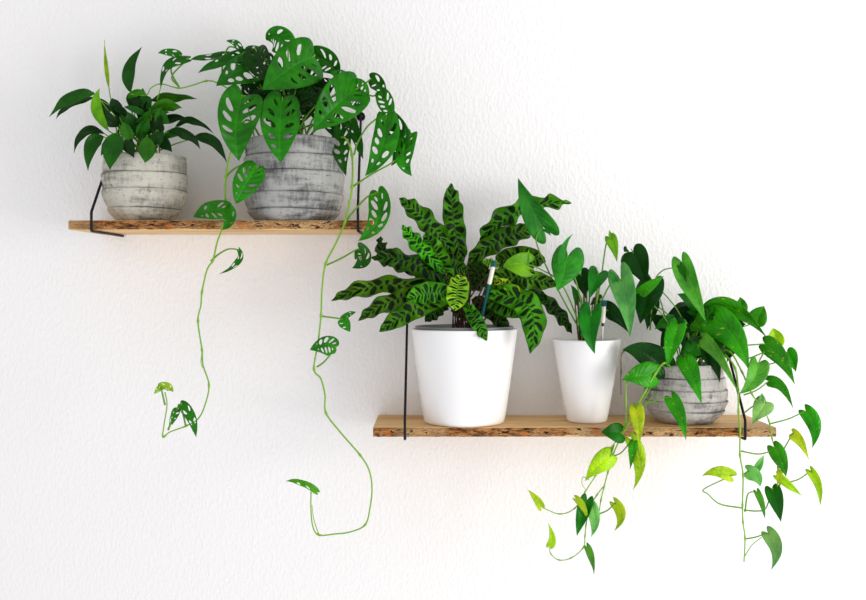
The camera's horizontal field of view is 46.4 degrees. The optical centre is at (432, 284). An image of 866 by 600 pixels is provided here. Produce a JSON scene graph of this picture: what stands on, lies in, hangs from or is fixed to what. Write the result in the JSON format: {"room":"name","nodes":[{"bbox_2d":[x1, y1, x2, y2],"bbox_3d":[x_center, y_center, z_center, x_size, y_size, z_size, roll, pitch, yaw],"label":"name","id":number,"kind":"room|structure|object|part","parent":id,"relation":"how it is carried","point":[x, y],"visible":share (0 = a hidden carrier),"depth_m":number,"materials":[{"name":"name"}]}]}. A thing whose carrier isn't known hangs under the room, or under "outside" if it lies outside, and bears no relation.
{"room":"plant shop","nodes":[
{"label":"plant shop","id":0,"kind":"room"},
{"bbox_2d":[101,152,187,219],"bbox_3d":[-0.596,-0.197,2.090,0.175,0.136,0.175,0,0,0],"label":"plant pot","id":1,"kind":"object","parent":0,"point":[133,188],"depth_m":2.02,"materials":[{"name":"concrete"}]},
{"bbox_2d":[244,134,344,219],"bbox_3d":[-0.287,-0.213,2.088,0.208,0.169,0.208,0,0,0],"label":"plant pot","id":2,"kind":"object","parent":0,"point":[302,178],"depth_m":2.00,"materials":[{"name":"grey concrete"}]},
{"bbox_2d":[0,0,865,599],"bbox_3d":[0.000,0.000,2.260,6.400,3.200,0.120,0,0,0],"label":"wall","id":3,"kind":"structure","parent":0,"point":[729,135],"depth_m":2.20,"materials":[{"name":"white paint"}]},
{"bbox_2d":[90,126,123,236],"bbox_3d":[-0.674,-0.240,2.096,0.019,0.272,0.209,0,0,0],"label":"shelf bracket","id":4,"kind":"object","parent":3,"relation":"attached to","point":[100,183],"visible":0.42,"depth_m":2.02,"materials":[{"name":"black metal"}]},
{"bbox_2d":[68,220,374,233],"bbox_3d":[-0.421,-0.119,2.099,0.604,0.018,0.201,0,0,0],"label":"shelf board","id":5,"kind":"object","parent":4,"relation":"on","point":[111,226],"visible":0.98,"depth_m":2.00,"materials":[{"name":"brown wood"}]},
{"bbox_2d":[49,40,226,219],"bbox_3d":[-0.600,-0.316,2.079,0.374,0.376,0.196,0,0,0],"label":"peace lily","id":6,"kind":"object","parent":5,"relation":"on","point":[140,183],"visible":0.97,"depth_m":2.03,"materials":[{"name":"plant"}]},
{"bbox_2d":[130,26,417,535],"bbox_3d":[-0.324,-0.020,2.072,0.588,1.030,0.251,0,0,0],"label":"vine","id":7,"kind":"object","parent":5,"relation":"on","point":[289,174],"visible":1,"depth_m":2.00,"materials":[{"name":"green plant"}]},
{"bbox_2d":[356,112,364,234],"bbox_3d":[-0.156,-0.240,2.096,0.021,0.272,0.209,0,0,0],"label":"shelf bracket","id":8,"kind":"object","parent":3,"relation":"attached to","point":[361,116],"visible":0.78,"depth_m":2.07,"materials":[{"name":"black metal"}]},
{"bbox_3d":[-0.157,-0.366,2.197,0.019,0.019,0.006,0,0,0],"label":"mounting plate","id":9,"kind":"part","parent":8,"relation":"part of","materials":[{"name":"black metal"}]},
{"bbox_2d":[404,324,407,439],"bbox_3d":[-0.056,0.172,2.096,0.019,0.272,0.209,0,0,0],"label":"shelf bracket","id":10,"kind":"object","parent":3,"relation":"attached to","point":[406,340],"visible":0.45,"depth_m":2.06,"materials":[{"name":"black metal"}]},
{"bbox_2d":[373,415,775,436],"bbox_3d":[0.281,0.292,2.098,0.800,0.019,0.202,0,0,0],"label":"shelf board","id":11,"kind":"object","parent":10,"relation":"on","point":[385,425],"visible":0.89,"depth_m":2.01,"materials":[{"name":"brown wood"}]},
{"bbox_2d":[331,183,571,426],"bbox_3d":[0.044,0.035,2.082,0.499,0.496,0.238,0,0,0],"label":"plant","id":12,"kind":"object","parent":11,"relation":"on","point":[464,371],"visible":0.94,"depth_m":2.02,"materials":[{"name":"green plant"}]},
{"bbox_3d":[0.065,0.186,2.085,0.219,0.193,0.219,0,0,0],"label":"plant pot","id":13,"kind":"part","parent":12,"relation":"part of","materials":[{"name":"white ceramic"}]},
{"bbox_3d":[0.065,0.105,2.085,0.202,0.040,0.202,0,0,0],"label":"pot","id":14,"kind":"part","parent":12,"relation":"part of","materials":[{"name":"grey plastic"}]},
{"bbox_2d":[481,261,496,315],"bbox_3d":[0.111,0.007,2.017,0.036,0.112,0.010,0,0,32],"label":"meter","id":15,"kind":"object","parent":12,"relation":"on","point":[493,263],"visible":0.98,"depth_m":2.01,"materials":[{"name":"teal plastic"}]},
{"bbox_2d":[503,179,635,423],"bbox_3d":[0.271,0.034,2.074,0.262,0.498,0.182,0,0,0],"label":"leaf plant","id":16,"kind":"object","parent":11,"relation":"on","point":[586,364],"visible":0.98,"depth_m":2.04,"materials":[{"name":"green plant"}]},
{"bbox_3d":[0.301,0.069,2.102,0.015,0.113,0.014,0,0,23],"label":"stem","id":17,"kind":"part","parent":16,"relation":"part of","materials":[{"name":"brown"}]},
{"bbox_3d":[0.303,0.071,2.091,0.010,0.108,0.026,0,0,0],"label":"stem","id":18,"kind":"part","parent":16,"relation":"part of","materials":[{"name":"green"}]},
{"bbox_3d":[0.319,0.198,2.095,0.140,0.171,0.140,0,0,0],"label":"plant pot","id":19,"kind":"part","parent":16,"relation":"part of","materials":[{"name":"white ceramic"}]},
{"bbox_2d":[601,300,606,340],"bbox_3d":[0.342,0.082,2.043,0.012,0.104,0.056,0,0,0],"label":"meter","id":20,"kind":"object","parent":16,"relation":"on","point":[603,302],"visible":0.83,"depth_m":2.03,"materials":[{"name":"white plastic"}]},
{"bbox_2d":[528,243,822,571],"bbox_3d":[0.474,0.242,2.068,0.574,0.654,0.214,0,0,0],"label":"pothos","id":21,"kind":"object","parent":11,"relation":"on","point":[684,391],"visible":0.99,"depth_m":2.00,"materials":[{"name":"green plant"}]},
{"bbox_2d":[644,361,728,424],"bbox_3d":[0.523,0.222,2.090,0.170,0.121,0.170,0,0,0],"label":"plant pot","id":22,"kind":"object","parent":11,"relation":"on","point":[664,379],"depth_m":2.02,"materials":[{"name":"grey concrete"}]},
{"bbox_2d":[729,358,746,439],"bbox_3d":[0.617,0.172,2.096,0.019,0.272,0.209,0,0,0],"label":"shelf bracket","id":23,"kind":"object","parent":3,"relation":"attached to","point":[730,363],"visible":0.33,"depth_m":2.01,"materials":[{"name":"black metal"}]}
]}

